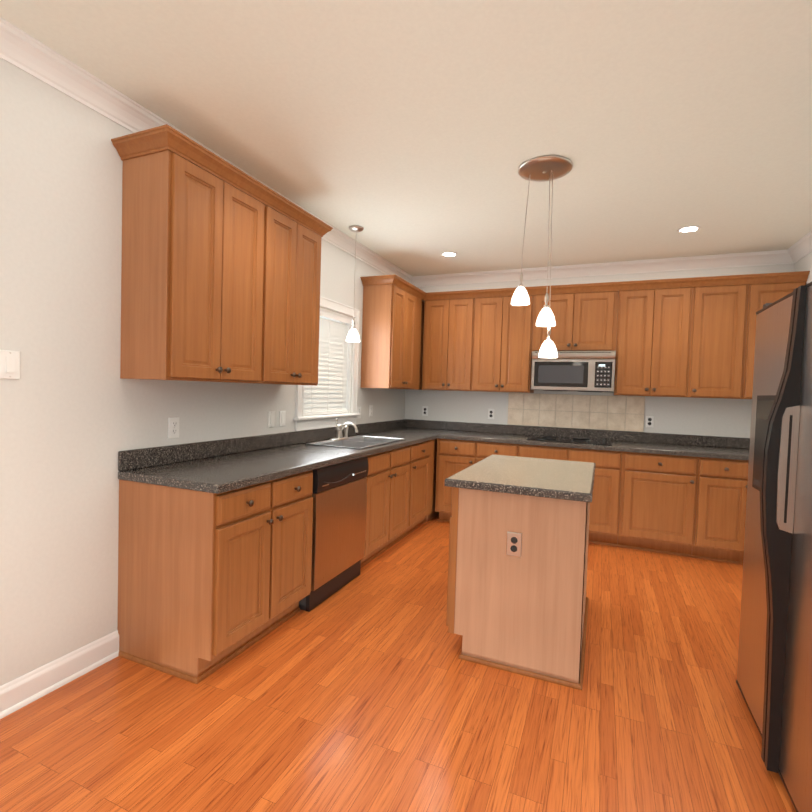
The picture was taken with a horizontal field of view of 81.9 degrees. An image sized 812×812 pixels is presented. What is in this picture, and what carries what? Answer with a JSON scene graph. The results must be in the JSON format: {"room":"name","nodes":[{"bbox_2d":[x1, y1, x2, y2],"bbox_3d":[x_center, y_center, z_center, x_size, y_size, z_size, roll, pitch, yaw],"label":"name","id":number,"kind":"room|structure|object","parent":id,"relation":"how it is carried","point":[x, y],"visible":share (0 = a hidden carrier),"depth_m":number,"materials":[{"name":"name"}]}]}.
{"room":"kitchen","nodes":[
{"label":"kitchen","id":0,"kind":"room"},
{"bbox_2d":[0,58,404,685],"bbox_3d":[-1.409,-0.113,2.466,0.140,2.690,6.896,3,2,23],"label":"wall","id":1,"kind":"structure","parent":0,"point":[76,414],"depth_m":2.08,"materials":[{"name":"paint"}]},
{"bbox_2d":[0,350,19,378],"bbox_3d":[-1.575,-0.164,1.864,0.012,0.114,0.070,3,2,23],"label":"light switch","id":2,"kind":"object","parent":1,"relation":"attached to","point":[9,364],"visible":1,"depth_m":1.86,"materials":[{"name":"white plastic"}]},
{"bbox_2d":[0,630,118,718],"bbox_3d":[-2.067,1.207,0.816,0.029,0.118,3.296,3,2,23],"label":"baseboard","id":3,"kind":"structure","parent":1,"relation":"attached to","point":[18,693],"depth_m":2.06,"materials":[{"name":"white wood"}]},
{"bbox_2d":[168,417,178,438],"bbox_3d":[-1.283,0.120,2.592,0.009,0.114,0.070,3,2,23],"label":"outlet","id":4,"kind":"object","parent":1,"relation":"attached to","point":[173,427],"depth_m":2.58,"materials":[{"name":"white plastic"}]},
{"bbox_2d":[119,128,270,383],"bbox_3d":[-1.108,-0.696,2.517,0.323,1.124,0.655,3,2,23],"label":"upper cabinet","id":5,"kind":"object","parent":1,"relation":"attached to","point":[221,270],"depth_m":2.28,"materials":[{"name":"brown wood"}]},
{"bbox_2d":[0,17,411,283],"bbox_3d":[-1.269,-1.400,2.382,0.078,0.105,6.896,3,2,23],"label":"crown molding","id":6,"kind":"structure","parent":1,"relation":"attached to","point":[29,54],"depth_m":2.08,"materials":[{"name":"white"}]},
{"bbox_2d":[268,411,274,427],"bbox_3d":[-0.961,0.095,3.353,0.012,0.114,0.070,3,2,23],"label":"outlet","id":7,"kind":"object","parent":1,"relation":"attached to","point":[271,414],"depth_m":3.34,"materials":[{"name":"white plastic"}]},
{"bbox_2d":[279,411,285,426],"bbox_3d":[-0.912,0.093,3.470,0.012,0.114,0.070,3,2,23],"label":"outlet","id":8,"kind":"object","parent":1,"relation":"attached to","point":[282,414],"depth_m":3.46,"materials":[{"name":"white plastic"}]},
{"bbox_2d":[267,192,326,385],"bbox_3d":[-0.864,-0.707,3.098,0.323,1.124,0.605,3,2,23],"label":"upper cabinet","id":9,"kind":"object","parent":1,"relation":"attached to","point":[294,262],"depth_m":3.01,"materials":[{"name":"brown wood"}]},
{"bbox_2d":[293,413,359,430],"bbox_3d":[-0.716,0.127,4.074,0.185,0.111,0.990,3,2,23],"label":"window sill","id":10,"kind":"structure","parent":1,"relation":"attached to","point":[307,422],"depth_m":3.93,"materials":[{"name":"white wood"}]},
{"bbox_2d":[295,296,359,416],"bbox_3d":[-0.713,-0.419,4.062,0.164,0.981,0.950,3,2,23],"label":"window","id":11,"kind":"structure","parent":1,"relation":"in","point":[329,304],"depth_m":4.39,"materials":[{"name":"white"}]},
{"bbox_2d":[303,310,350,415],"bbox_3d":[-0.689,-0.366,4.054,0.062,0.870,0.732,3,2,23],"label":"window blinds","id":12,"kind":"object","parent":11,"relation":"attached to","point":[327,394],"visible":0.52,"depth_m":4.11,"materials":[{"name":"white plastic"}]},
{"bbox_2d":[357,407,360,417],"bbox_3d":[-0.455,0.063,4.560,0.009,0.114,0.070,3,2,23],"label":"outlet","id":13,"kind":"object","parent":1,"relation":"attached to","point":[358,408],"depth_m":4.55,"materials":[{"name":"white plastic"}]},
{"bbox_2d":[369,405,372,415],"bbox_3d":[-0.355,0.049,4.795,0.009,0.114,0.070,3,2,23],"label":"outlet","id":14,"kind":"object","parent":1,"relation":"attached to","point":[370,406],"depth_m":4.78,"materials":[{"name":"white plastic"}]},
{"bbox_2d":[360,275,419,389],"bbox_3d":[-0.163,-0.707,4.768,0.323,1.058,0.597,3,2,23],"label":"upper cabinet","id":15,"kind":"object","parent":1,"relation":"attached to","point":[391,305],"depth_m":4.52,"materials":[{"name":"brown wood"}]},
{"bbox_2d":[416,291,423,389],"bbox_3d":[-0.008,-0.714,5.139,0.323,1.058,0.207,3,2,23],"label":"upper cabinet","id":16,"kind":"object","parent":1,"relation":"attached to","point":[419,322],"depth_m":5.17,"materials":[{"name":"brown wood"}]},
{"bbox_2d":[0,514,795,811],"bbox_3d":[0.318,1.348,1.768,3.980,0.080,7.176,3,2,23],"label":"floor","id":17,"kind":"structure","parent":0,"point":[366,690],"depth_m":1.92,"materials":[{"name":"brown wood"}]},
{"bbox_2d":[117,470,312,683],"bbox_3d":[-0.990,0.805,2.561,0.628,0.874,0.774,3,2,23],"label":"base cabinet","id":18,"kind":"object","parent":17,"relation":"on","point":[209,583],"depth_m":2.24,"materials":[{"name":"brown wood"}]},
{"bbox_2d":[118,419,437,493],"bbox_3d":[-0.547,0.278,3.528,0.653,0.140,2.940,3,2,23],"label":"countertop","id":19,"kind":"structure","parent":18,"relation":"on","point":[219,466],"depth_m":2.75,"materials":[{"name":"stone"}]},
{"bbox_2d":[330,418,357,440],"bbox_3d":[-0.507,0.193,3.952,0.234,0.186,0.254,3,2,23],"label":"faucet","id":20,"kind":"object","parent":19,"relation":"on","point":[339,429],"visible":1,"depth_m":3.95,"materials":[{"name":"silver metal"}]},
{"bbox_2d":[306,435,404,448],"bbox_3d":[-0.393,0.390,3.906,0.474,0.195,0.834,3,2,23],"label":"sink","id":21,"kind":"object","parent":19,"relation":"in","point":[357,442],"visible":0.38,"depth_m":3.92,"materials":[{"name":"metal"}]},
{"bbox_2d":[299,457,368,611],"bbox_3d":[-0.687,0.794,3.210,0.619,0.872,0.648,3,2,23],"label":"dishwasher","id":22,"kind":"object","parent":17,"relation":"on","point":[339,494],"visible":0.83,"depth_m":3.03,"materials":[{"name":"grey metal"}]},
{"bbox_2d":[365,440,432,542],"bbox_3d":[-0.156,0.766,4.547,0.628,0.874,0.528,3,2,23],"label":"base cabinet","id":23,"kind":"object","parent":17,"relation":"on","point":[400,480],"depth_m":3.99,"materials":[{"name":"brown wood"}]},
{"bbox_2d":[429,439,438,520],"bbox_3d":[0.100,0.751,5.245,0.558,0.874,0.630,3,2,23],"label":"base cabinet","id":24,"kind":"object","parent":17,"relation":"on","point":[432,513],"depth_m":5.00,"materials":[{"name":"brown wood"}]},
{"bbox_2d":[435,439,518,522],"bbox_3d":[0.804,0.782,4.951,0.825,0.874,0.628,3,2,23],"label":"base cabinet","id":25,"kind":"object","parent":17,"relation":"on","point":[453,456],"depth_m":4.75,"materials":[{"name":"brown wood"}]},
{"bbox_2d":[446,487,589,689],"bbox_3d":[0.703,0.850,2.763,0.706,0.874,1.052,3,2,23],"label":"kitchen island","id":26,"kind":"object","parent":17,"relation":"on","point":[517,599],"visible":0.77,"depth_m":2.28,"materials":[{"name":"brown wood"}]},
{"bbox_2d":[444,454,595,502],"bbox_3d":[0.727,0.392,2.741,0.696,0.040,1.091,3,2,23],"label":"island countertop","id":27,"kind":"structure","parent":26,"relation":"on","point":[556,479],"depth_m":2.46,"materials":[{"name":"stone"}]},
{"bbox_2d":[519,444,622,546],"bbox_3d":[1.605,0.817,4.615,0.913,0.874,0.628,3,2,23],"label":"base cabinet","id":28,"kind":"object","parent":17,"relation":"on","point":[606,506],"depth_m":4.22,"materials":[{"name":"brown wood"}]},
{"bbox_2d":[402,419,749,460],"bbox_3d":[1.557,0.306,4.612,3.696,0.140,0.653,3,2,23],"label":"countertop","id":29,"kind":"structure","parent":28,"relation":"on","point":[735,448],"depth_m":4.55,"materials":[{"name":"stone"}]},
{"bbox_2d":[527,435,611,445],"bbox_3d":[1.603,0.320,4.590,0.753,0.036,0.510,3,2,23],"label":"cooktop","id":30,"kind":"object","parent":29,"relation":"in","point":[604,441],"visible":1,"depth_m":4.52,"materials":[{"name":"black glass"}]},
{"bbox_2d":[619,452,702,557],"bbox_3d":[2.291,0.847,4.327,0.576,0.874,0.628,3,2,23],"label":"base cabinet","id":31,"kind":"object","parent":17,"relation":"on","point":[689,506],"depth_m":4.04,"materials":[{"name":"brown wood"}]},
{"bbox_2d":[695,457,748,564],"bbox_3d":[2.903,0.874,4.071,0.752,0.874,0.628,3,2,23],"label":"base cabinet","id":32,"kind":"object","parent":17,"relation":"on","point":[723,483],"depth_m":3.87,"materials":[{"name":"brown wood"}]},
{"bbox_2d":[736,282,811,811],"bbox_3d":[1.763,0.461,1.609,0.946,1.790,0.897,3,2,23],"label":"refrigerator","id":33,"kind":"object","parent":17,"relation":"on","point":[774,678],"visible":1,"depth_m":1.66,"materials":[{"name":"grey metal"}]},
{"bbox_2d":[0,0,811,276],"bbox_3d":[0.402,-1.430,1.679,3.980,0.100,7.176,3,2,23],"label":"ceiling","id":34,"kind":"structure","parent":0,"point":[410,137],"depth_m":2.21,"materials":[{"name":"paint"}]},
{"bbox_2d":[346,225,363,341],"bbox_3d":[-0.426,-1.006,3.887,0.124,0.936,0.124,3,2,23],"label":"light","id":35,"kind":"object","parent":34,"relation":"hanging from","point":[353,335],"visible":1,"depth_m":3.87,"materials":[{"name":"silver metal"}]},
{"bbox_2d":[441,252,456,256],"bbox_3d":[0.416,-1.466,4.533,0.156,0.007,0.156,3,2,23],"label":"recessed light","id":36,"kind":"object","parent":34,"relation":"in","point":[448,254],"visible":1,"depth_m":4.53,"materials":[{"name":"white"}]},
{"bbox_2d":[511,155,572,357],"bbox_3d":[0.794,-0.846,2.780,0.327,1.110,0.310,3,2,23],"label":"pendant light","id":37,"kind":"object","parent":34,"relation":"hanging from","point":[549,168],"visible":1,"depth_m":2.75,"materials":[{"name":"silver metal"}]},
{"bbox_2d":[677,226,700,232],"bbox_3d":[2.218,-1.384,3.672,0.156,0.007,0.156,3,2,23],"label":"recessed light","id":38,"kind":"object","parent":34,"relation":"in","point":[687,229],"visible":1,"depth_m":3.67,"materials":[{"name":"white"}]},
{"bbox_2d":[404,263,793,437],"bbox_3d":[1.723,-0.100,4.966,3.980,2.690,0.140,3,2,23],"label":"wall","id":39,"kind":"structure","parent":0,"point":[721,417],"depth_m":4.61,"materials":[{"name":"paint"}]},
{"bbox_2d":[422,406,427,415],"bbox_3d":[0.224,0.059,5.516,0.070,0.114,0.009,3,2,23],"label":"outlet","id":40,"kind":"object","parent":39,"relation":"attached to","point":[424,408],"depth_m":5.51,"materials":[{"name":"white plastic"}]},
{"bbox_2d":[420,291,475,390],"bbox_3d":[0.509,-0.701,5.211,0.570,1.058,0.323,3,2,23],"label":"upper cabinet","id":41,"kind":"object","parent":39,"relation":"attached to","point":[449,316],"depth_m":5.05,"materials":[{"name":"brown wood"}]},
{"bbox_2d":[488,409,493,418],"bbox_3d":[0.947,0.089,5.213,0.070,0.114,0.009,3,2,23],"label":"outlet","id":42,"kind":"object","parent":39,"relation":"attached to","point":[490,411],"depth_m":5.21,"materials":[{"name":"white plastic"}]},
{"bbox_2d":[472,287,535,392],"bbox_3d":[1.049,-0.677,4.985,0.603,1.058,0.323,3,2,23],"label":"upper cabinet","id":43,"kind":"object","parent":39,"relation":"attached to","point":[502,349],"depth_m":4.83,"materials":[{"name":"brown wood"}]},
{"bbox_2d":[507,393,644,431],"bbox_3d":[1.735,0.056,4.879,1.338,0.351,0.013,3,2,23],"label":"tile backsplash","id":44,"kind":"structure","parent":39,"relation":"attached to","point":[613,413],"depth_m":4.85,"materials":[{"name":"beige tile"}]},
{"bbox_2d":[532,282,619,350],"bbox_3d":[1.695,-0.856,4.710,0.780,0.644,0.323,3,2,23],"label":"upper cabinet","id":45,"kind":"object","parent":39,"relation":"attached to","point":[587,316],"depth_m":4.54,"materials":[{"name":"brown wood"}]},
{"bbox_2d":[531,351,615,391],"bbox_3d":[1.660,-0.338,4.658,0.753,0.386,0.465,3,2,23],"label":"microwave","id":46,"kind":"object","parent":45,"relation":"attached to","point":[586,371],"visible":0.92,"depth_m":4.47,"materials":[{"name":"grey metal"}]},
{"bbox_2d":[412,250,783,286],"bbox_3d":[1.716,-1.389,4.826,3.510,0.105,0.078,3,2,23],"label":"crown molding","id":47,"kind":"structure","parent":39,"relation":"attached to","point":[776,257],"depth_m":4.67,"materials":[{"name":"white wood"}]},
{"bbox_2d":[645,416,653,427],"bbox_3d":[2.397,0.154,4.605,0.070,0.114,0.009,3,2,23],"label":"outlet","id":48,"kind":"object","parent":39,"relation":"attached to","point":[649,421],"depth_m":4.60,"materials":[{"name":"white plastic"}]},
{"bbox_2d":[613,277,695,397],"bbox_3d":[2.328,-0.621,4.448,0.604,1.058,0.323,3,2,23],"label":"upper cabinet","id":49,"kind":"object","parent":39,"relation":"attached to","point":[653,357],"depth_m":4.29,"materials":[{"name":"brown wood"}]},
{"bbox_2d":[692,275,751,398],"bbox_3d":[2.796,-0.601,4.252,0.412,1.058,0.323,3,2,23],"label":"upper cabinet","id":50,"kind":"object","parent":39,"relation":"attached to","point":[694,337],"depth_m":4.10,"materials":[{"name":"brown wood"}]},
{"bbox_2d":[744,271,809,398],"bbox_3d":[3.169,-0.584,4.095,0.398,1.058,0.323,3,2,23],"label":"upper cabinet","id":51,"kind":"object","parent":39,"relation":"attached to","point":[766,287],"depth_m":3.97,"materials":[{"name":"brown wood"}]},
{"bbox_2d":[794,251,811,283],"bbox_3d":[2.129,0.042,0.981,0.140,2.690,6.896,3,2,23],"label":"wall","id":52,"kind":"structure","parent":0,"point":[804,263],"depth_m":3.89,"materials":[{"name":"paint"}]},
{"bbox_2d":[784,230,811,263],"bbox_3d":[2.068,-1.254,0.982,0.078,0.105,6.896,3,2,23],"label":"crown molding","id":53,"kind":"structure","parent":52,"relation":"attached to","point":[803,247],"depth_m":3.94,"materials":[{"name":"white"}]}
]}

